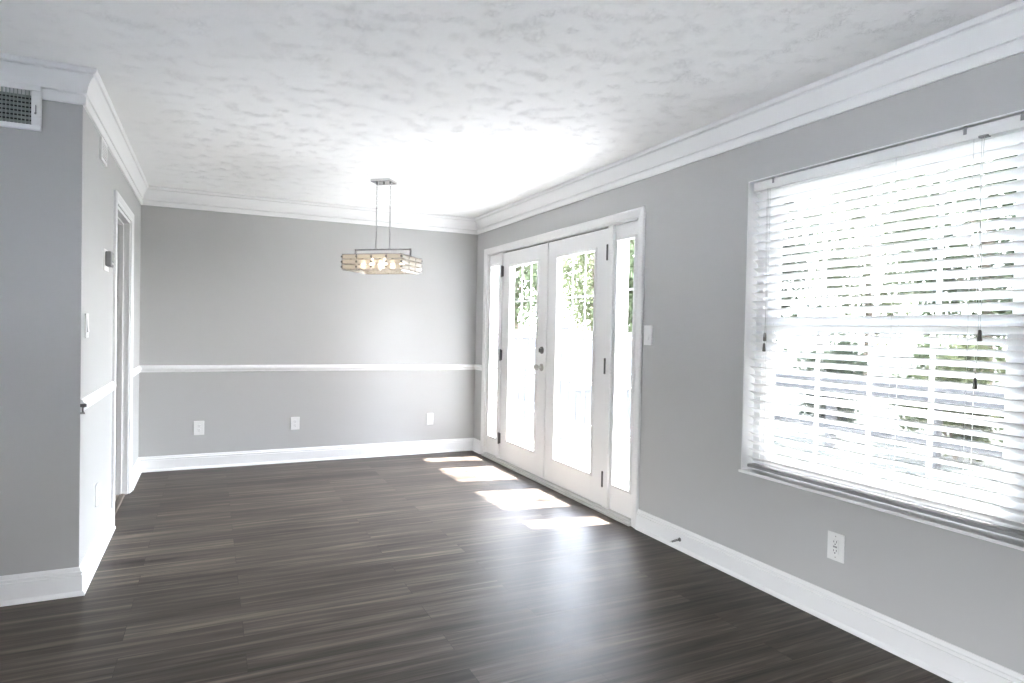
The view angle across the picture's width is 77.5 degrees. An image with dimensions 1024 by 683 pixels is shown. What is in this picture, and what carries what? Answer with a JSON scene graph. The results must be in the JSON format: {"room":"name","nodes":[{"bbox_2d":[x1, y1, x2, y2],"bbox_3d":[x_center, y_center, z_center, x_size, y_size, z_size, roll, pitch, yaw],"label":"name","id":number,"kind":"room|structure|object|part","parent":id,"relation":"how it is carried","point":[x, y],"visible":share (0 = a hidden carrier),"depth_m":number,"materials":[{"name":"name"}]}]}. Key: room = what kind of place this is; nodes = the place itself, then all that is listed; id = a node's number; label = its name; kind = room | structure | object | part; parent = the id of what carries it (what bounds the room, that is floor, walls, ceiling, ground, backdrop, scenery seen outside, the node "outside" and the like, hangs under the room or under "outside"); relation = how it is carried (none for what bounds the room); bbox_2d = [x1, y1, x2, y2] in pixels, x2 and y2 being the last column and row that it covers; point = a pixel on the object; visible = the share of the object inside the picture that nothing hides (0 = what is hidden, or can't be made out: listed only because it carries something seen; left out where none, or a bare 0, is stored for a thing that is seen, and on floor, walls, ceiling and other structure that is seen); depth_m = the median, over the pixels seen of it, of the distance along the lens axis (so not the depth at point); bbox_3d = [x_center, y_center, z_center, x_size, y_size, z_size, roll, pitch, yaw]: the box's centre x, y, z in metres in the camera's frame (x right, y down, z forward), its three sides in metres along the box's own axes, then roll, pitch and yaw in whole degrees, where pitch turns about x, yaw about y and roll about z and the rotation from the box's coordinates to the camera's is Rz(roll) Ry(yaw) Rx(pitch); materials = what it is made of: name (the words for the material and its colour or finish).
{"room":"empty living room","nodes":[
{"label":"empty living room","id":0,"kind":"room"},
{"bbox_2d":[0,100,51,575],"bbox_3d":[-3.302,-0.050,2.487,2.496,2.478,0.120,1,1,-25],"label":"wall","id":1,"kind":"structure","parent":0,"point":[25,155],"depth_m":2.93,"materials":[{"name":"grey paint"}]},
{"bbox_2d":[0,80,41,131],"bbox_3d":[-2.307,-1.065,2.840,0.344,0.200,0.043,1,1,-25],"label":"air vent","id":2,"kind":"object","parent":1,"relation":"in","point":[17,111],"visible":1,"depth_m":2.89,"materials":[{"name":"white metal"}]},
{"bbox_2d":[0,567,83,606],"bbox_3d":[-3.160,1.126,2.505,2.493,0.132,0.027,1,1,-25],"label":"baseboard","id":3,"kind":"structure","parent":1,"relation":"attached to","point":[15,589],"depth_m":2.96,"materials":[{"name":"white paint"}]},
{"bbox_2d":[0,53,96,104],"bbox_3d":[-3.090,-1.204,2.455,2.528,0.162,0.062,1,1,-25],"label":"crown molding","id":4,"kind":"structure","parent":1,"relation":"attached to","point":[59,82],"depth_m":2.92,"materials":[{"name":"white paint"}]},
{"bbox_2d":[48,101,140,569],"bbox_3d":[-2.686,-0.069,4.243,0.120,2.478,2.768,1,1,-25],"label":"wall","id":5,"kind":"structure","parent":0,"point":[82,187],"depth_m":3.03,"materials":[{"name":"grey paint"}]},
{"bbox_2d":[80,404,86,413],"bbox_3d":[-2.032,0.320,3.023,0.026,0.050,0.016,1,1,-25],"label":"bracket","id":6,"kind":"object","parent":5,"relation":"attached to","point":[81,405],"visible":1,"depth_m":3.02,"materials":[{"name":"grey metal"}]},
{"bbox_2d":[85,313,89,337],"bbox_3d":[-2.091,-0.078,3.142,0.012,0.120,0.080,1,1,-25],"label":"light switch","id":7,"kind":"object","parent":5,"relation":"attached to","point":[87,331],"visible":1,"depth_m":3.12,"materials":[{"name":"white plastic"}]},
{"bbox_2d":[95,482,98,506],"bbox_3d":[-2.267,0.838,3.487,0.010,0.120,0.075,1,1,-25],"label":"wall outlet","id":8,"kind":"object","parent":5,"relation":"attached to","point":[97,484],"visible":1,"depth_m":3.47,"materials":[{"name":"white plastic"}]},
{"bbox_2d":[99,136,106,166],"bbox_3d":[-2.271,-1.054,3.545,0.012,0.124,0.200,1,1,-25],"label":"air vent","id":9,"kind":"object","parent":5,"relation":"in","point":[102,144],"visible":1,"depth_m":3.52,"materials":[{"name":"white paint"}]},
{"bbox_2d":[104,248,113,271],"bbox_3d":[-2.344,-0.471,3.714,0.036,0.125,0.170,1,1,-25],"label":"thermostat","id":10,"kind":"object","parent":5,"relation":"attached to","point":[108,255],"visible":1,"depth_m":3.67,"materials":[{"name":"white plastic"}]},
{"bbox_3d":[-2.359,-0.471,3.707,0.004,0.125,0.170,1,1,-25],"label":"wall plate","id":11,"kind":"part","parent":10,"relation":"part of","materials":[{"name":"white plastic"}]},
{"bbox_2d":[79,457,140,595],"bbox_3d":[-2.637,1.105,4.283,0.027,0.132,2.795,1,1,-25],"label":"baseboard","id":12,"kind":"structure","parent":5,"relation":"attached to","point":[90,562],"depth_m":3.50,"materials":[{"name":"white paint"}]},
{"bbox_2d":[80,365,141,411],"bbox_3d":[-2.628,0.272,4.279,0.023,0.062,2.768,1,1,-25],"label":"chair rail","id":13,"kind":"object","parent":5,"relation":"attached to","point":[97,395],"visible":0.96,"depth_m":3.47,"materials":[{"name":"white paint"}]},
{"bbox_2d":[83,70,148,204],"bbox_3d":[-2.567,-1.224,4.233,0.062,0.162,2.830,1,1,-25],"label":"crown molding","id":14,"kind":"structure","parent":5,"relation":"attached to","point":[99,107],"depth_m":3.71,"materials":[{"name":"white paint"}]},
{"bbox_2d":[111,190,133,524],"bbox_3d":[-2.770,0.103,4.416,0.160,2.126,0.987,1,1,-25],"label":"door frame","id":15,"kind":"structure","parent":5,"relation":"attached to","point":[123,227],"depth_m":4.79,"materials":[{"name":"white paint"}]},
{"bbox_2d":[138,205,477,456],"bbox_3d":[-1.893,-0.088,6.232,3.254,2.478,0.150,1,1,-25],"label":"wall","id":16,"kind":"structure","parent":0,"point":[217,288],"depth_m":6.07,"materials":[{"name":"grey paint"}]},
{"bbox_2d":[194,421,203,434],"bbox_3d":[-2.813,0.778,5.732,0.085,0.127,0.010,1,1,-25],"label":"wall outlet","id":17,"kind":"object","parent":16,"relation":"attached to","point":[198,425],"visible":1,"depth_m":5.73,"materials":[{"name":"white plastic"}]},
{"bbox_2d":[291,417,299,429],"bbox_3d":[-2.069,0.781,6.084,0.080,0.122,0.010,1,1,-25],"label":"wall outlet","id":18,"kind":"object","parent":16,"relation":"attached to","point":[295,421],"visible":1,"depth_m":6.08,"materials":[{"name":"white plastic"}]},
{"bbox_2d":[139,438,472,472],"bbox_3d":[-1.825,1.088,6.198,3.134,0.132,0.027,1,1,-25],"label":"baseboard","id":19,"kind":"structure","parent":16,"relation":"attached to","point":[290,455],"depth_m":6.09,"materials":[{"name":"white paint"}]},
{"bbox_2d":[140,364,474,372],"bbox_3d":[-1.809,0.255,6.185,3.134,0.062,0.023,1,1,-25],"label":"chair rail","id":20,"kind":"object","parent":16,"relation":"attached to","point":[332,367],"visible":0.91,"depth_m":6.09,"materials":[{"name":"white paint"}]},
{"bbox_2d":[142,185,476,234],"bbox_3d":[-1.770,-1.242,6.141,3.134,0.162,0.062,1,1,-25],"label":"crown molding","id":21,"kind":"structure","parent":16,"relation":"attached to","point":[154,195],"depth_m":6.03,"materials":[{"name":"white paint"}]},
{"bbox_2d":[427,413,432,424],"bbox_3d":[-0.855,0.809,6.659,0.070,0.122,0.010,1,1,-25],"label":"wall outlet","id":22,"kind":"object","parent":16,"relation":"attached to","point":[429,415],"visible":1,"depth_m":6.66,"materials":[{"name":"white plastic"}]},
{"bbox_2d":[0,451,951,682],"bbox_3d":[-0.913,1.307,1.384,5.900,0.100,9.518,1,1,-25],"label":"floor","id":23,"kind":"structure","parent":0,"point":[460,566],"depth_m":3.04,"materials":[{"name":"grey wood"}]},
{"bbox_2d":[115,494,125,514],"bbox_3d":[-2.767,1.163,4.446,0.043,0.006,0.811,1,1,-25],"label":"threshold","id":24,"kind":"object","parent":23,"relation":"on","point":[120,498],"visible":0.5,"depth_m":4.61,"materials":[{"name":"brown"}]},
{"bbox_2d":[481,452,630,525],"bbox_3d":[0.323,1.193,5.480,0.204,0.034,2.570,1,1,-25],"label":"threshold","id":25,"kind":"object","parent":23,"relation":"on","point":[610,513],"visible":0.43,"depth_m":5.07,"materials":[{"name":"white wood"}]},
{"bbox_2d":[0,0,1017,217],"bbox_3d":[-0.892,-1.296,1.406,5.900,0.150,9.668,1,1,-25],"label":"ceiling","id":26,"kind":"structure","parent":0,"point":[473,108],"depth_m":2.94,"materials":[{"name":"white paint"}]},
{"bbox_2d":[341,178,422,273],"bbox_3d":[-1.033,-0.922,5.111,0.524,0.734,0.390,1,1,16],"label":"chandelier","id":27,"kind":"object","parent":26,"relation":"hanging from","point":[356,263],"visible":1,"depth_m":4.99,"materials":[{"name":"polished chrome"},{"name":"glass"}]},
{"bbox_3d":[-1.091,-0.911,5.127,0.018,0.345,0.018,1,1,16],"label":"rod","id":28,"kind":"part","parent":27,"relation":"part of","materials":[{"name":"silver metal"}]},
{"bbox_3d":[-1.039,-0.619,5.116,0.514,0.129,0.374,1,1,16],"label":"frame","id":29,"kind":"part","parent":27,"relation":"part of","materials":[{"name":"silver metal"}]},
{"bbox_3d":[-0.975,-0.908,5.095,0.018,0.345,0.018,1,1,16],"label":"rod","id":30,"kind":"part","parent":27,"relation":"part of","materials":[{"name":"silver metal"}]},
{"bbox_2d":[474,52,1023,674],"bbox_3d":[1.679,0.048,2.659,0.150,2.478,9.668,1,1,-25],"label":"wall","id":31,"kind":"structure","parent":0,"point":[965,592],"depth_m":3.42,"materials":[{"name":"grey paint"}]},
{"bbox_2d":[474,364,481,370],"bbox_3d":[-0.358,0.274,6.757,0.023,0.062,0.231,1,1,-25],"label":"chair rail","id":32,"kind":"object","parent":31,"relation":"attached to","point":[476,366],"visible":1,"depth_m":6.75,"materials":[{"name":"white paint"}]},
{"bbox_2d":[486,254,499,455],"bbox_3d":[-0.170,0.135,6.468,0.052,2.025,0.284,1,1,-25],"label":"window","id":33,"kind":"structure","parent":31,"relation":"in","point":[494,259],"depth_m":6.55,"materials":[{"name":"white paint"}]},
{"bbox_2d":[498,243,546,478],"bbox_3d":[0.070,0.155,5.857,0.120,2.015,0.938,1,1,-25],"label":"door","id":34,"kind":"structure","parent":31,"relation":"in","point":[529,459],"depth_m":5.86,"materials":[{"name":"white paint"}]},
{"bbox_3d":[0.095,0.123,5.855,0.030,1.708,0.614,1,1,-25],"label":"lite frame","id":35,"kind":"part","parent":34,"relation":"part of","materials":[{"name":"white paint"}]},
{"bbox_3d":[0.223,0.223,5.482,0.076,0.066,0.066,1,1,-25],"label":"knob","id":36,"kind":"part","parent":34,"relation":"part of","materials":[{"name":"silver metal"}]},
{"bbox_2d":[506,228,606,252],"bbox_3d":[0.336,-0.844,5.433,0.015,0.012,1.838,1,1,-25],"label":"weatherstrip","id":37,"kind":"structure","parent":31,"relation":"attached to","point":[605,228],"depth_m":5.22,"materials":[{"name":"grey"}]},
{"bbox_2d":[480,206,645,527],"bbox_3d":[0.336,0.144,5.460,0.160,2.133,2.700,1,1,-25],"label":"door frame","id":38,"kind":"structure","parent":31,"relation":"attached to","point":[610,222],"depth_m":4.59,"materials":[{"name":"white paint"}]},
{"bbox_2d":[542,228,607,505],"bbox_3d":[0.498,0.179,5.017,0.065,2.015,0.940,1,1,-25],"label":"door","id":39,"kind":"structure","parent":31,"relation":"in","point":[588,484],"depth_m":5.01,"materials":[{"name":"white paint"}]},
{"bbox_3d":[0.488,0.146,5.023,0.030,1.708,0.614,1,1,-25],"label":"lite frame","id":40,"kind":"part","parent":39,"relation":"part of","materials":[{"name":"white paint"}]},
{"bbox_2d":[610,220,637,517],"bbox_3d":[0.794,0.190,4.431,0.052,2.025,0.284,1,1,-25],"label":"window","id":41,"kind":"structure","parent":31,"relation":"in","point":[620,496],"depth_m":4.51,"materials":[{"name":"white paint"}]},
{"bbox_2d":[644,325,652,344],"bbox_3d":[0.884,-0.041,4.146,0.018,0.128,0.078,1,1,-25],"label":"light switch","id":42,"kind":"object","parent":31,"relation":"attached to","point":[648,329],"visible":1,"depth_m":4.13,"materials":[{"name":"white plastic"}]},
{"bbox_2d":[472,438,1023,682],"bbox_3d":[1.576,1.220,2.642,0.027,0.132,9.368,1,1,-25],"label":"baseboard","id":43,"kind":"structure","parent":31,"relation":"attached to","point":[955,664],"depth_m":2.86,"materials":[{"name":"white paint"}]},
{"bbox_2d":[475,0,1023,234],"bbox_3d":[1.607,-1.111,2.593,0.062,0.162,9.368,1,1,-25],"label":"crown molding","id":44,"kind":"structure","parent":31,"relation":"attached to","point":[998,34],"depth_m":2.98,"materials":[{"name":"white paint"}]},
{"bbox_2d":[827,530,844,563],"bbox_3d":[1.469,0.932,2.895,0.010,0.127,0.085,1,1,-25],"label":"wall outlet","id":45,"kind":"object","parent":31,"relation":"attached to","point":[836,542],"visible":1,"depth_m":2.89,"materials":[{"name":"white plastic"}]},
{"bbox_2d":[832,539,838,554],"bbox_3d":[1.467,0.932,2.893,0.003,0.066,0.033,1,1,-25],"label":"receptacle","id":46,"kind":"object","parent":45,"relation":"attached to","point":[835,542],"depth_m":2.89,"materials":[{"name":"white plastic"}]},
{"bbox_2d":[738,109,1023,550],"bbox_3d":[1.601,-0.057,2.808,0.157,1.550,1.410,1,1,-25],"label":"window","id":47,"kind":"structure","parent":31,"relation":"in","point":[1001,539],"depth_m":2.86,"materials":[{"name":"white plastic"}]},
{"bbox_3d":[1.554,0.710,2.807,0.087,0.014,1.410,1,1,-25],"label":"sill","id":48,"kind":"part","parent":47,"relation":"part of","materials":[{"name":"white paint"}]},
{"bbox_2d":[747,113,1023,539],"bbox_3d":[1.566,-0.070,2.786,0.076,1.504,1.336,1,1,-25],"label":"window blind","id":49,"kind":"object","parent":47,"relation":"attached to","point":[1010,130],"visible":1,"depth_m":2.66,"materials":[{"name":"white plastic"}]},
{"bbox_3d":[1.305,-0.388,3.277,0.002,0.797,0.012,1,1,-25],"label":"pull cord","id":50,"kind":"part","parent":49,"relation":"part of","materials":[{"name":"white fabric"}]},
{"bbox_3d":[1.310,-0.415,3.278,0.002,0.743,0.009,1,1,-25],"label":"pull cord","id":51,"kind":"part","parent":49,"relation":"part of","materials":[{"name":"white fabric"}]},
{"bbox_3d":[1.312,-0.067,3.286,0.001,1.440,0.001,1,1,-25],"label":"ladder cord","id":52,"kind":"part","parent":49,"relation":"part of","materials":[{"name":"white fabric"}]},
{"bbox_3d":[1.557,0.674,2.805,0.052,0.017,1.326,1,1,-25],"label":"rail","id":53,"kind":"part","parent":49,"relation":"part of","materials":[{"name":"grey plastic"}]},
{"bbox_3d":[1.596,-0.050,2.686,0.001,1.440,0.001,1,1,-25],"label":"ladder cord","id":54,"kind":"part","parent":49,"relation":"part of","materials":[{"name":"white fabric"}]},
{"bbox_3d":[1.640,-0.050,2.707,0.001,1.440,0.001,1,1,-25],"label":"ladder cord","id":55,"kind":"part","parent":49,"relation":"part of","materials":[{"name":"white fabric"}]},
{"bbox_3d":[1.724,-0.043,2.413,0.001,1.440,0.001,1,1,-25],"label":"ladder cord","id":56,"kind":"part","parent":49,"relation":"part of","materials":[{"name":"white fabric"}]},
{"bbox_3d":[1.769,-0.042,2.434,0.001,1.440,0.001,1,1,-25],"label":"ladder cord","id":57,"kind":"part","parent":49,"relation":"part of","materials":[{"name":"white fabric"}]},
{"bbox_3d":[1.736,-0.312,2.367,0.002,0.900,0.008,1,1,-25],"label":"pull cord","id":58,"kind":"part","parent":49,"relation":"part of","materials":[{"name":"white fabric"}]},
{"bbox_3d":[1.741,-0.402,2.367,0.002,0.720,0.019,1,1,-25],"label":"pull cord","id":59,"kind":"part","parent":49,"relation":"part of","materials":[{"name":"white fabric"}]},
{"bbox_3d":[1.618,0.283,2.831,0.028,0.750,1.280,1,1,-25],"label":"sash","id":60,"kind":"part","parent":47,"relation":"part of","materials":[{"name":"white plastic"}]},
{"bbox_3d":[1.659,-0.412,2.832,0.028,0.760,1.280,1,1,-25],"label":"sash","id":61,"kind":"part","parent":47,"relation":"part of","materials":[{"name":"white plastic"}]},
{"label":"outside","id":62,"kind":"structure","parent":0,"visible":0},
{"bbox_2d":[516,348,1005,504],"bbox_3d":[7.064,1.478,14.447,100.000,0.260,100.000,1,1,-25],"label":"ground","id":63,"kind":"structure","parent":62,"point":[997,477],"depth_m":8.09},
{"bbox_2d":[514,256,578,330],"bbox_3d":[-0.002,-3.106,22.892,4.582,8.352,4.109,2,1,35],"label":"tree","id":64,"kind":"object","parent":63,"relation":"on","point":[526,270],"visible":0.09,"depth_m":22.36,"materials":[{"name":"green plant"}]},
{"bbox_2d":[512,324,631,439],"bbox_3d":[1.324,0.552,8.774,4.486,1.560,0.136,1,1,-25],"label":"privacy fence","id":65,"kind":"object","parent":63,"relation":"on","point":[577,345],"visible":0.15,"depth_m":8.50,"materials":[{"name":"grey plastic"}]},
{"bbox_3d":[0.013,0.546,8.154,1.340,1.380,0.044,1,1,-25],"label":"fence panel","id":66,"kind":"part","parent":65,"relation":"part of","materials":[{"name":"grey plastic"}]},
{"bbox_3d":[0.668,0.544,8.464,0.136,1.560,0.136,1,1,-25],"label":"post","id":67,"kind":"part","parent":65,"relation":"part of","materials":[{"name":"grey plastic"}]},
{"bbox_3d":[1.323,0.562,8.775,1.340,1.380,0.044,1,1,-25],"label":"fence panel","id":68,"kind":"part","parent":65,"relation":"part of","materials":[{"name":"grey plastic"}]},
{"bbox_2d":[517,438,629,487],"bbox_3d":[1.273,1.387,6.173,2.150,0.100,4.500,1,1,-25],"label":"patio slab","id":69,"kind":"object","parent":63,"relation":"on","point":[575,444],"depth_m":7.48,"materials":[{"name":"concrete"}]},
{"bbox_2d":[625,374,630,436],"bbox_3d":[1.200,0.837,6.354,0.526,0.995,0.566,1,1,-5],"label":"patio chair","id":70,"kind":"object","parent":69,"relation":"on","point":[627,431],"visible":0.04,"depth_m":6.55,"materials":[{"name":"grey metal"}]},
{"bbox_3d":[1.202,0.905,6.313,0.480,0.015,0.417,1,1,-5],"label":"seat","id":71,"kind":"part","parent":70,"relation":"part of","materials":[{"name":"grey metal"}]},
{"bbox_3d":[0.101,0.679,7.534,0.350,1.220,0.253,0,1,-35],"label":"rack","id":72,"kind":"object","parent":69,"relation":"on","visible":0},
{"bbox_2d":[513,366,532,368],"bbox_3d":[0.113,0.301,7.520,0.320,0.016,0.236,0,1,-35],"label":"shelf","id":73,"kind":"object","parent":72,"relation":"attached to","point":[515,367],"depth_m":7.42,"materials":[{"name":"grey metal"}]},
{"bbox_2d":[512,401,533,405],"bbox_3d":[0.104,0.731,7.528,0.320,0.016,0.236,0,1,-35],"label":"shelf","id":74,"kind":"object","parent":72,"relation":"attached to","point":[515,403],"depth_m":7.46,"materials":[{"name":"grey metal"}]},
{"bbox_2d":[516,382,534,385],"bbox_3d":[0.109,0.501,7.524,0.320,0.016,0.236,0,1,-35],"label":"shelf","id":75,"kind":"object","parent":72,"relation":"attached to","point":[517,383],"depth_m":7.49,"materials":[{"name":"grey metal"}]},
{"bbox_2d":[561,252,594,331],"bbox_3d":[3.564,-3.526,27.409,4.737,9.451,4.614,1,1,-32],"label":"tree","id":76,"kind":"object","parent":63,"relation":"on","point":[579,285],"visible":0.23,"depth_m":26.92,"materials":[{"name":"green plant"}]},
{"bbox_2d":[591,239,633,332],"bbox_3d":[3.552,-2.168,16.660,2.973,6.846,3.098,1,1,-25],"label":"tree","id":77,"kind":"object","parent":63,"relation":"on","point":[631,243],"visible":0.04,"depth_m":15.87,"materials":[{"name":"green plant"}]},
{"bbox_2d":[776,195,827,358],"bbox_3d":[7.739,-2.984,20.327,4.975,8.623,5.049,1,1,3],"label":"tree","id":78,"kind":"object","parent":63,"relation":"on","point":[792,280],"visible":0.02,"depth_m":19.79,"materials":[{"name":"green plant"}]},
{"bbox_2d":[791,334,873,432],"bbox_3d":[4.632,0.603,9.215,1.257,1.939,1.056,1,1,-25],"label":"shrub","id":79,"kind":"object","parent":63,"relation":"on","point":[843,409],"visible":0.26,"depth_m":9.06,"materials":[{"name":"green plant"}]},
{"bbox_3d":[4.593,0.798,9.165,0.669,1.207,0.583,1,1,-25],"label":"stem","id":80,"kind":"part","parent":79,"relation":"part of","materials":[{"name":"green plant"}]},
{"bbox_2d":[803,174,959,374],"bbox_3d":[13.705,-3.927,24.205,5.615,10.501,5.388,2,1,39],"label":"tree","id":81,"kind":"object","parent":63,"relation":"on","point":[903,251],"visible":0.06,"depth_m":24.09,"materials":[{"name":"green plant"}]},
{"bbox_2d":[774,374,1004,468],"bbox_3d":[5.732,1.030,4.621,0.115,0.930,10.600,1,1,-25],"label":"fence","id":82,"kind":"object","parent":63,"relation":"on","point":[937,389],"visible":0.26,"depth_m":7.27,"materials":[{"name":"grey wood"}]},
{"bbox_3d":[4.076,0.934,8.150,0.090,0.930,0.090,1,1,-25],"label":"post","id":83,"kind":"part","parent":82,"relation":"part of","materials":[{"name":"grey wood"}]},
{"bbox_3d":[4.632,0.966,6.976,0.090,0.930,0.090,1,1,-25],"label":"post","id":84,"kind":"part","parent":82,"relation":"part of","materials":[{"name":"grey wood"}]},
{"bbox_2d":[880,335,991,436],"bbox_3d":[6.013,0.607,9.121,1.224,1.795,1.381,1,1,3],"label":"shrub","id":85,"kind":"object","parent":63,"relation":"on","point":[917,344],"visible":0.08,"depth_m":9.09,"materials":[{"name":"green plant"}]},
{"bbox_2d":[874,155,1017,392],"bbox_3d":[12.510,-3.409,16.864,5.168,9.679,5.169,1,1,5],"label":"tree","id":86,"kind":"object","parent":63,"relation":"on","point":[1009,216],"visible":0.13,"depth_m":16.93,"materials":[{"name":"green plant"}]},
{"bbox_2d":[899,335,1005,462],"bbox_3d":[5.386,0.597,7.677,1.266,1.754,1.257,1,1,12],"label":"shrub","id":87,"kind":"object","parent":63,"relation":"on","point":[998,359],"visible":0.3,"depth_m":7.45,"materials":[{"name":"green plant"}]},
{"bbox_3d":[5.320,0.840,7.629,0.669,1.207,0.583,1,1,-25],"label":"stem","id":88,"kind":"part","parent":87,"relation":"part of","materials":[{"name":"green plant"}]}
]}

